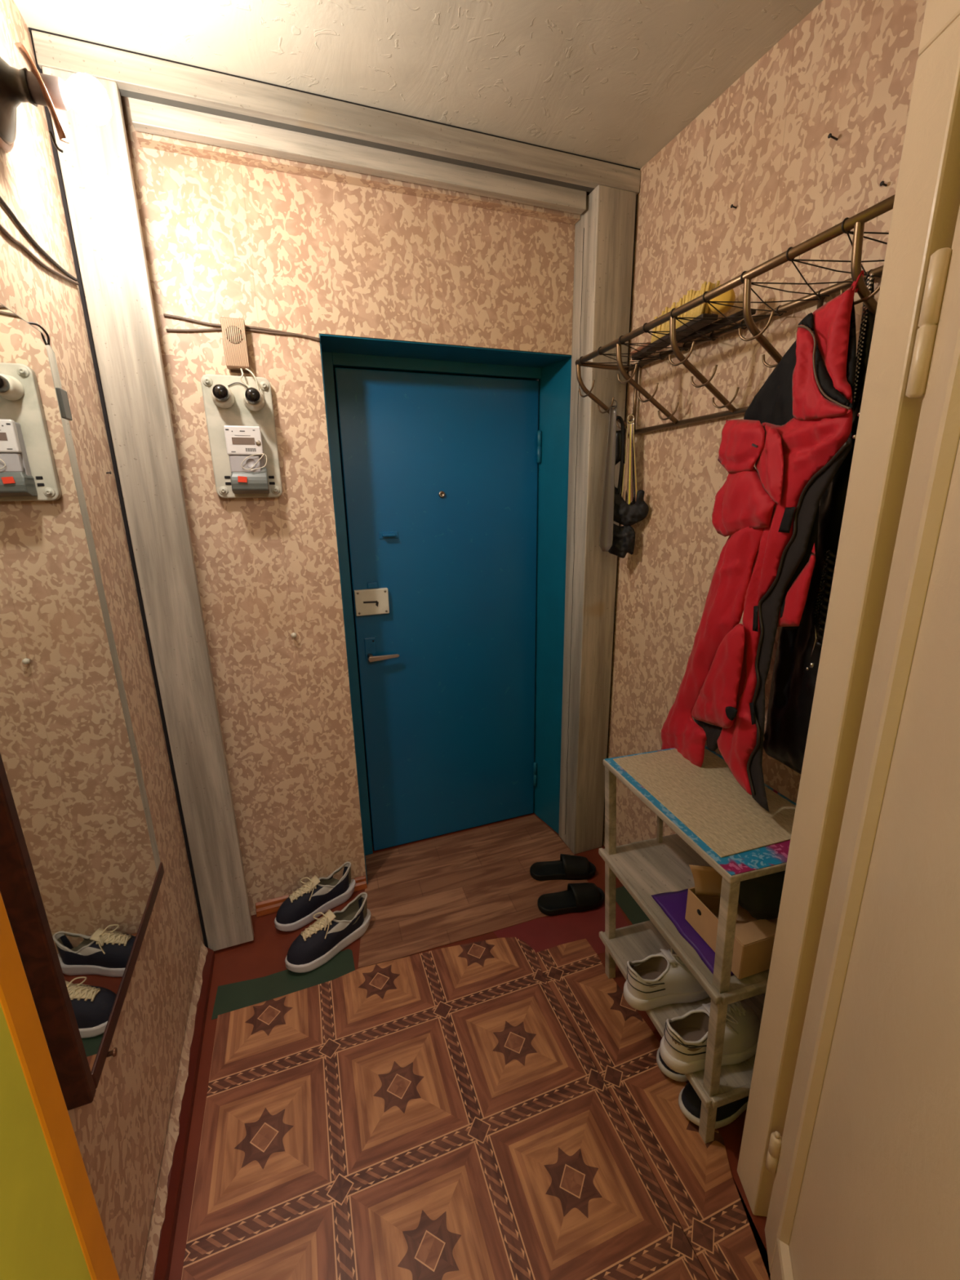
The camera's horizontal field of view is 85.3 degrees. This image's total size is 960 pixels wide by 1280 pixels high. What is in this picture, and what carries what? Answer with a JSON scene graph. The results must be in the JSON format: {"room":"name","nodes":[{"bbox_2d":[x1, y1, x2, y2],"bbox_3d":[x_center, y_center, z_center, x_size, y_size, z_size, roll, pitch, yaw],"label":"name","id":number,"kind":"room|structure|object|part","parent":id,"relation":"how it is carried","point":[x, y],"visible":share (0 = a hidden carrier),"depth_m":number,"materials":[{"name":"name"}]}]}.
{"room":"apartment entrance hallway","nodes":[
{"label":"apartment entrance hallway","id":0,"kind":"room"},
{"bbox_2d":[0,1003,91,1279],"bbox_3d":[-0.658,0.502,-0.855,1.400,2.500,2.220,-6,16,-19],"label":"wall","id":1,"kind":"structure","parent":0,"point":[39,1240],"depth_m":0.43,"materials":[{"name":"yellow paint"}]},
{"bbox_2d":[0,0,204,1279],"bbox_3d":[-0.822,0.010,0.960,0.100,2.500,1.340,-6,16,-19],"label":"wall","id":2,"kind":"structure","parent":0,"point":[121,1135],"depth_m":1.16,"materials":[{"name":"paper"}]},
{"bbox_2d":[0,195,77,281],"bbox_3d":[-0.834,-0.779,0.903,0.007,0.064,0.745,-6,16,-19],"label":"cable","id":3,"kind":"object","parent":2,"relation":"attached to","point":[2,201],"visible":1,"depth_m":1.01,"materials":[{"name":"plastic"}]},
{"bbox_2d":[0,223,79,285],"bbox_3d":[-0.830,-0.737,0.907,0.007,0.056,0.770,-6,16,-19],"label":"cable","id":4,"kind":"object","parent":2,"relation":"attached to","point":[2,228],"visible":1,"depth_m":1.01,"materials":[{"name":"plastic"}]},
{"bbox_2d":[0,42,111,152],"bbox_3d":[-0.764,-0.970,0.921,0.190,0.187,0.187,-6,16,-19],"label":"wall lamp","id":5,"kind":"object","parent":2,"relation":"attached to","point":[83,93],"visible":1,"depth_m":0.91,"materials":[{"name":"brown metal"}]},
{"bbox_3d":[-0.815,-0.964,0.903,0.062,0.167,0.167,-6,16,-19],"label":"wall plate","id":6,"kind":"part","parent":5,"relation":"part of","materials":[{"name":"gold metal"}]},
{"bbox_3d":[-0.772,-0.963,0.919,0.053,0.129,0.068,-6,16,-19],"label":"lamp shade","id":7,"kind":"part","parent":5,"relation":"part of","materials":[{"name":"brown metal"}]},
{"bbox_2d":[25,71,70,111],"bbox_3d":[-0.765,-0.970,0.920,0.056,0.043,0.043,-6,16,-19],"label":"socket","id":8,"kind":"object","parent":5,"relation":"attached to","point":[41,89],"depth_m":0.91,"materials":[{"name":"plastic"}]},
{"bbox_3d":[-0.709,-0.976,0.940,0.072,0.066,0.066,-6,16,-19],"label":"bulb","id":9,"kind":"part","parent":5,"relation":"part of","materials":[{"name":"white glass"}]},
{"bbox_2d":[0,892,119,1279],"bbox_3d":[-0.511,0.169,0.359,0.252,2.500,0.040,-6,16,-19],"label":"trim","id":10,"kind":"structure","parent":2,"relation":"attached to","point":[16,1000],"depth_m":0.47,"materials":[{"name":"orange paint"}]},
{"bbox_2d":[0,302,164,1110],"bbox_3d":[-0.715,0.074,0.895,0.043,1.221,0.557,-6,16,-19],"label":"wall mirror","id":11,"kind":"object","parent":2,"relation":"attached to","point":[82,870],"visible":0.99,"depth_m":0.85,"materials":[{"name":"clear glass"}]},
{"bbox_2d":[141,941,214,1279],"bbox_3d":[-0.715,1.186,1.231,0.029,0.084,1.180,-6,16,-19],"label":"baseboard","id":12,"kind":"structure","parent":2,"relation":"attached to","point":[157,1260],"depth_m":1.24,"materials":[{"name":"wood"}]},
{"bbox_2d":[120,95,590,915],"bbox_3d":[-0.312,-0.275,1.974,1.790,2.500,0.280,-6,16,-19],"label":"wall","id":13,"kind":"structure","parent":0,"point":[264,248],"depth_m":1.65,"materials":[{"name":"paper"}]},
{"bbox_2d":[30,33,253,951],"bbox_3d":[-0.911,-0.147,1.544,0.153,2.499,0.141,-6,16,-19],"label":"trim","id":14,"kind":"structure","parent":13,"relation":"attached to","point":[95,174],"depth_m":1.40,"materials":[{"name":"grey wood"}]},
{"bbox_2d":[220,316,250,373],"bbox_3d":[-0.701,-0.844,1.495,0.062,0.134,0.042,-6,16,-19],"label":"door chime","id":15,"kind":"object","parent":13,"relation":"attached to","point":[233,330],"visible":1,"depth_m":1.48,"materials":[{"name":"beige plastic"}]},
{"bbox_2d":[225,325,243,343],"bbox_3d":[-0.695,-0.862,1.473,0.046,0.046,0.003,-6,16,-19],"label":"speaker grille","id":16,"kind":"object","parent":15,"relation":"attached to","point":[233,334],"depth_m":1.47,"materials":[{"name":"beige plastic"}]},
{"bbox_3d":[-0.704,-0.839,1.514,0.050,0.114,0.008,-6,16,-19],"label":"plate","id":17,"kind":"part","parent":15,"relation":"part of","materials":[{"name":"beige plastic"}]},
{"bbox_2d":[200,368,282,497],"bbox_3d":[-0.692,-0.602,1.515,0.186,0.363,0.125,-6,16,-19],"label":"electric meter","id":18,"kind":"object","parent":13,"relation":"attached to","point":[239,410],"visible":1,"depth_m":1.53,"materials":[{"name":"grey paint"}]},
{"bbox_2d":[163,313,319,339],"bbox_3d":[-0.678,-0.903,1.507,0.412,0.036,0.007,-6,16,-19],"label":"cable","id":19,"kind":"object","parent":13,"relation":"attached to","point":[164,314],"visible":0.77,"depth_m":1.48,"materials":[{"name":"plastic"}]},
{"bbox_2d":[165,328,319,342],"bbox_3d":[-0.677,-0.890,1.511,0.411,0.024,0.006,-6,16,-19],"label":"cable","id":20,"kind":"object","parent":13,"relation":"attached to","point":[208,329],"visible":0.8,"depth_m":1.49,"materials":[{"name":"plastic"}]},
{"bbox_2d":[290,632,296,637],"bbox_3d":[-0.628,-0.017,1.756,0.018,0.018,0.020,-6,16,-19],"label":"peg","id":21,"kind":"object","parent":13,"relation":"attached to","point":[293,634],"visible":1,"depth_m":1.75,"materials":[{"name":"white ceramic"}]},
{"bbox_2d":[255,875,367,917],"bbox_3d":[-0.646,0.988,2.016,0.408,0.051,0.019,-6,16,-19],"label":"baseboard","id":22,"kind":"structure","parent":13,"relation":"attached to","point":[272,905],"depth_m":1.97,"materials":[{"name":"brown wood"}]},
{"bbox_2d":[28,27,640,194],"bbox_3d":[-0.242,-1.386,1.421,1.588,0.066,0.051,-6,16,-19],"label":"trim","id":23,"kind":"structure","parent":13,"relation":"attached to","point":[136,75],"depth_m":1.34,"materials":[{"name":"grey wood"}]},
{"bbox_2d":[128,97,586,224],"bbox_3d":[-0.262,-1.375,1.495,1.271,0.106,0.091,-6,16,-19],"label":"trim","id":24,"kind":"structure","parent":13,"relation":"attached to","point":[159,126],"depth_m":1.44,"materials":[{"name":"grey wood"}]},
{"bbox_2d":[333,367,541,850],"bbox_3d":[-0.123,-0.066,2.172,0.810,1.988,0.098,-6,16,-19],"label":"door","id":25,"kind":"structure","parent":13,"relation":"in","point":[439,471],"depth_m":2.12,"materials":[{"name":"blue metal"}]},
{"bbox_3d":[-0.434,0.035,2.065,0.042,0.090,0.007,-6,16,-19],"label":"handle plate","id":26,"kind":"part","parent":25,"relation":"part of","materials":[{"name":"blue metal"}]},
{"bbox_3d":[-0.414,-0.210,2.006,0.040,0.023,0.010,-6,16,-19],"label":"old lock plate","id":27,"kind":"part","parent":25,"relation":"part of","materials":[{"name":"blue metal"}]},
{"bbox_3d":[-0.381,0.069,2.065,0.127,0.023,0.011,-7,17,-22],"label":"lever handle","id":28,"kind":"part","parent":25,"relation":"part of","materials":[{"name":"metal"}]},
{"bbox_3d":[-0.347,-0.399,1.985,0.071,0.026,0.004,-6,16,-19],"label":"latch plate","id":29,"kind":"part","parent":25,"relation":"part of","materials":[{"name":"blue metal"}]},
{"bbox_2d":[319,333,571,884],"bbox_3d":[-0.103,-0.047,2.100,0.880,1.986,0.248,-6,16,-19],"label":"door frame","id":30,"kind":"structure","parent":13,"relation":"attached to","point":[553,371],"depth_m":2.03,"materials":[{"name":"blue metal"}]},
{"bbox_2d":[558,184,637,853],"bbox_3d":[0.434,-0.299,2.020,0.154,2.499,0.142,-6,16,-19],"label":"trim","id":31,"kind":"structure","parent":13,"relation":"attached to","point":[605,232],"depth_m":1.92,"materials":[{"name":"grey wood"}]},
{"bbox_2d":[13,0,822,168],"bbox_3d":[0.251,-1.090,-0.013,4.000,0.100,3.880,-6,16,-19],"label":"ceiling","id":32,"kind":"structure","parent":0,"point":[612,81],"depth_m":1.20,"materials":[{"name":"white paint"}]},
{"bbox_2d":[168,807,767,1279],"bbox_3d":[0.272,1.403,0.724,4.000,0.100,4.000,-6,16,-19],"label":"floor","id":33,"kind":"structure","parent":0,"point":[264,956],"depth_m":1.70,"materials":[{"name":"red paint"}]},
{"bbox_2d":[211,948,355,1019],"bbox_3d":[-0.627,1.104,1.688,0.427,0.001,0.117,-6,16,-19],"label":"linoleum patch","id":34,"kind":"object","parent":33,"relation":"on","point":[237,995],"visible":0.85,"depth_m":1.67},
{"bbox_2d":[274,862,355,931],"bbox_3d":[-0.621,0.955,1.963,0.317,0.140,0.100,-15,21,-41],"label":"shoe","id":35,"kind":"object","parent":33,"relation":"on","point":[322,895],"visible":0.99,"depth_m":1.92,"materials":[{"name":"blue fabric"}]},
{"bbox_2d":[284,892,371,973],"bbox_3d":[-0.514,0.999,1.793,0.317,0.140,0.104,-13,20,-38],"label":"shoe","id":36,"kind":"object","parent":33,"relation":"on","point":[332,932],"visible":1,"depth_m":1.76,"materials":[{"name":"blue fabric"}]},
{"bbox_2d":[181,937,709,1279],"bbox_3d":[-0.077,1.263,1.059,1.016,0.003,1.517,-6,16,-19],"label":"sheet","id":37,"kind":"object","parent":33,"relation":"on","point":[439,1113],"visible":1,"depth_m":1.25,"materials":[{"name":"brown laminate"}]},
{"bbox_2d":[358,814,588,968],"bbox_3d":[-0.046,0.975,2.116,0.953,0.002,0.616,-6,16,-19],"label":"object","id":38,"kind":"object","parent":33,"relation":"on","point":[428,895],"visible":0.84,"depth_m":2.08,"materials":[{"name":"brown wood"}]},
{"bbox_2d":[529,853,595,880],"bbox_3d":[0.340,0.919,2.139,0.271,0.080,0.102,-1,15,-1],"label":"slipper","id":39,"kind":"object","parent":38,"relation":"on","point":[569,867],"visible":1,"depth_m":2.11,"materials":[{"name":"black rubber"}]},
{"bbox_2d":[537,882,604,915],"bbox_3d":[0.349,0.965,1.971,0.266,0.080,0.104,-5,16,-14],"label":"slipper","id":40,"kind":"object","parent":38,"relation":"on","point":[584,896],"visible":1,"depth_m":1.95,"materials":[{"name":"black rubber"}]},
{"bbox_2d":[493,898,629,968],"bbox_3d":[0.313,1.043,1.852,0.500,0.001,0.250,-6,16,-19],"label":"linoleum patch","id":41,"kind":"object","parent":33,"relation":"on","point":[540,934],"visible":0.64,"depth_m":1.87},
{"bbox_2d":[615,886,649,924],"bbox_3d":[0.606,1.014,1.941,0.155,0.001,0.280,-6,16,-19],"label":"linoleum patch","id":42,"kind":"object","parent":33,"relation":"on","point":[624,899],"visible":0.29,"depth_m":1.97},
{"bbox_2d":[535,938,770,1279],"bbox_3d":[0.486,1.224,1.172,0.238,0.002,1.371,-5,16,-15],"label":"sheet","id":43,"kind":"object","parent":33,"relation":"on","point":[694,1176],"visible":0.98,"depth_m":1.29,"materials":[{"name":"brown laminate"}]},
{"bbox_2d":[656,1047,688,1081],"bbox_3d":[0.605,1.097,1.431,0.278,0.098,0.101,-6,16,-19],"label":"shoe","id":44,"kind":"object","parent":33,"relation":"on","point":[672,1074],"visible":0.05,"depth_m":1.37,"materials":[{"name":"white plastic"}]},
{"bbox_2d":[598,745,796,1143],"bbox_3d":[0.610,0.764,1.426,0.364,0.752,0.541,-5,16,-15],"label":"shoe rack","id":45,"kind":"object","parent":33,"relation":"on","point":[646,868],"visible":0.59,"depth_m":1.30,"materials":[{"name":"grey wood"}]},
{"bbox_3d":[0.402,0.728,1.607,0.032,0.733,0.074,-13,20,-39],"label":"leg","id":46,"kind":"part","parent":45,"relation":"part of","materials":[{"name":"brown wood"}]},
{"bbox_2d":[623,947,709,1010],"bbox_3d":[0.534,0.920,1.443,0.279,0.140,0.112,-6,16,-19],"label":"sneaker","id":47,"kind":"object","parent":45,"relation":"on","point":[661,979],"visible":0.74,"depth_m":1.41,"materials":[{"name":"leather"}]},
{"bbox_2d":[651,888,733,975],"bbox_3d":[0.635,0.710,1.319,0.291,0.006,0.266,-5,16,-13],"label":"plastic bag","id":48,"kind":"object","parent":45,"relation":"on","point":[673,904],"visible":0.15,"depth_m":1.32,"materials":[{"name":"purple plastic"}]},
{"bbox_2d":[684,864,777,979],"bbox_3d":[0.658,0.638,1.249,0.249,0.163,0.195,-6,16,-19],"label":"cardboard box","id":49,"kind":"object","parent":48,"relation":"on","point":[753,941],"visible":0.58,"depth_m":1.23,"materials":[{"name":"brown cardboard"}]},
{"bbox_3d":[0.620,0.651,1.170,0.120,0.002,0.056,-6,16,-19],"label":"panel","id":50,"kind":"part","parent":49,"relation":"part of","materials":[{"name":"beige cardboard"}]},
{"bbox_2d":[737,870,785,919],"bbox_3d":[0.678,0.558,1.231,0.186,0.186,0.168,-6,16,-19],"label":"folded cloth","id":51,"kind":"object","parent":49,"relation":"in","point":[761,896],"visible":0.21,"depth_m":1.17,"materials":[{"name":"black fabric"}]},
{"bbox_2d":[613,747,795,857],"bbox_3d":[0.598,0.392,1.355,0.307,0.003,0.451,-5,16,-15],"label":"cardboard sheet","id":52,"kind":"object","parent":45,"relation":"on","point":[708,799],"visible":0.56,"depth_m":1.30,"materials":[{"name":"cardboard"}]},
{"bbox_2d":[659,1000,760,1074],"bbox_3d":[0.583,0.961,1.290,0.280,0.140,0.108,-6,16,-19],"label":"sneaker","id":53,"kind":"object","parent":45,"relation":"on","point":[683,1044],"visible":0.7,"depth_m":1.26,"materials":[{"name":"leather"}]},
{"bbox_3d":[0.532,0.846,1.168,0.037,0.733,0.041,-6,16,-19],"label":"leg","id":54,"kind":"part","parent":45,"relation":"part of","materials":[{"name":"brown wood"}]},
{"bbox_2d":[678,1081,748,1128],"bbox_3d":[0.631,1.126,1.322,0.278,0.098,0.100,-6,16,-19],"label":"shoe","id":55,"kind":"object","parent":33,"relation":"on","point":[689,1102],"visible":0.12,"depth_m":1.27,"materials":[{"name":"black fabric"}]},
{"bbox_2d":[603,0,926,846],"bbox_3d":[0.747,-0.180,1.561,0.100,2.500,1.250,-6,16,-19],"label":"wall","id":56,"kind":"structure","parent":0,"point":[762,148],"depth_m":1.39,"materials":[{"name":"paper"}]},
{"bbox_2d":[575,194,895,435],"bbox_3d":[0.592,-0.698,1.291,0.245,0.245,1.082,-6,16,-19],"label":"coat rack","id":57,"kind":"object","parent":56,"relation":"attached to","point":[857,221],"depth_m":1.23,"materials":[{"name":"brown metal"}]},
{"bbox_3d":[0.412,-0.911,1.732,0.226,0.019,0.016,-10,17,-29],"label":"rail","id":58,"kind":"part","parent":57,"relation":"part of","materials":[{"name":"brown metal"}]},
{"bbox_2d":[599,400,617,551],"bbox_3d":[0.438,-0.550,1.772,0.046,0.493,0.022,3,16,13],"label":"shoehorn","id":59,"kind":"object","parent":57,"relation":"hanging from","point":[606,536],"visible":1,"depth_m":1.78,"materials":[{"name":"grey plastic"}]},
{"bbox_2d":[608,415,648,558],"bbox_3d":[0.508,-0.517,1.784,0.144,0.473,0.041,6,17,24],"label":"umbrella","id":60,"kind":"object","parent":57,"relation":"hanging from","point":[625,514],"visible":0.79,"depth_m":1.80,"materials":[{"name":"black fabric"}]},
{"bbox_2d":[621,414,636,505],"bbox_3d":[0.517,-0.600,1.783,0.057,0.318,0.020,1,15,9],"label":"shoehorn","id":61,"kind":"object","parent":57,"relation":"hanging from","point":[628,494],"visible":0.9,"depth_m":1.79,"materials":[{"name":"silver metal"}]},
{"bbox_2d":[630,342,656,359],"bbox_3d":[0.524,-0.921,1.665,0.042,0.025,0.122,-3,15,-8],"label":"brush","id":62,"kind":"object","parent":57,"relation":"on","point":[642,348],"visible":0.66,"depth_m":1.66,"materials":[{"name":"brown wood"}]},
{"bbox_2d":[646,280,719,351],"bbox_3d":[0.560,-0.897,1.453,0.050,0.093,0.294,-4,15,-10],"label":"brush","id":63,"kind":"object","parent":57,"relation":"on","point":[703,310],"visible":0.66,"depth_m":1.39,"materials":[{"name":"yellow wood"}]},
{"bbox_3d":[0.709,-0.596,1.339,0.016,0.019,1.037,-6,16,-19],"label":"rail","id":64,"kind":"part","parent":57,"relation":"part of","materials":[{"name":"brown metal"}]},
{"bbox_3d":[0.627,-0.841,1.400,0.030,0.012,0.260,-6,16,-17],"label":"wooden slat","id":65,"kind":"part","parent":57,"relation":"part of","materials":[{"name":"brown wood"}]},
{"bbox_2d":[707,284,735,314],"bbox_3d":[0.587,-0.828,1.267,0.058,0.060,0.038,10,18,34],"label":"sponge","id":66,"kind":"object","parent":57,"relation":"on","point":[730,295],"visible":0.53,"depth_m":1.25,"materials":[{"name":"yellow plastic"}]},
{"bbox_3d":[0.696,-0.802,1.300,0.018,0.022,1.075,-6,16,-19],"label":"rail","id":67,"kind":"part","parent":57,"relation":"part of","materials":[{"name":"brown metal"}]},
{"bbox_2d":[661,270,863,812],"bbox_3d":[0.609,-0.099,1.260,0.086,1.211,0.672,-2,15,-4],"label":"jacket","id":68,"kind":"object","parent":57,"relation":"hanging from","point":[796,431],"visible":0.98,"depth_m":1.13,"materials":[{"name":"red fabric"}]},
{"bbox_3d":[0.640,-0.339,1.111,0.028,0.619,0.341,-2,15,-4],"label":"panel","id":69,"kind":"part","parent":68,"relation":"part of","materials":[{"name":"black fabric"}]},
{"bbox_2d":[791,280,856,420],"bbox_3d":[0.630,-0.513,0.944,0.054,0.218,0.178,-2,15,-4],"label":"hood","id":70,"kind":"object","parent":68,"relation":"attached to","point":[824,374],"depth_m":0.94,"materials":[{"name":"red fabric"}]},
{"bbox_2d":[763,273,875,773],"bbox_3d":[0.718,-0.176,1.095,0.060,1.003,0.195,0,15,4],"label":"jacket","id":71,"kind":"object","parent":57,"relation":"hanging from","point":[798,651],"visible":0.57,"depth_m":1.12,"materials":[{"name":"black fabric"}]},
{"bbox_3d":[0.699,0.018,1.094,0.008,0.100,0.017,-2,15,-3],"label":"zip pull","id":72,"kind":"part","parent":71,"relation":"part of","materials":[{"name":"silver metal"}]},
{"bbox_2d":[827,133,838,140],"bbox_3d":[0.746,-1.060,1.099,0.026,0.008,0.008,-6,16,-19],"label":"nail","id":73,"kind":"object","parent":56,"relation":"attached to","point":[829,135],"visible":1,"depth_m":1.10,"materials":[{"name":"metal"}]},
{"bbox_2d":[880,181,887,186],"bbox_3d":[0.795,-0.897,1.025,0.016,0.008,0.008,-6,16,-19],"label":"nail","id":74,"kind":"object","parent":56,"relation":"attached to","point":[882,183],"visible":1,"depth_m":1.02,"materials":[{"name":"metal"}]},
{"bbox_3d":[0.606,0.032,0.791,2.240,2.500,0.150,-6,16,-19],"label":"wall","id":75,"kind":"structure","parent":0,"visible":0},
{"bbox_2d":[737,0,959,1216],"bbox_3d":[0.603,0.036,0.780,0.111,2.498,0.198,-4,15,-9],"label":"door frame","id":76,"kind":"structure","parent":75,"relation":"attached to","point":[926,202],"depth_m":0.78,"materials":[{"name":"beige paint"}]},
{"bbox_2d":[764,205,959,1279],"bbox_3d":[0.462,0.372,0.479,0.053,1.988,0.793,4,16,18],"label":"door","id":77,"kind":"structure","parent":75,"relation":"in","point":[865,1162],"depth_m":0.65,"materials":[{"name":"beige paint"}]},
{"bbox_3d":[0.462,0.366,0.470,0.011,1.770,0.636,5,16,20],"label":"panel","id":78,"kind":"part","parent":77,"relation":"part of","materials":[{"name":"beige paint"}]}
]}

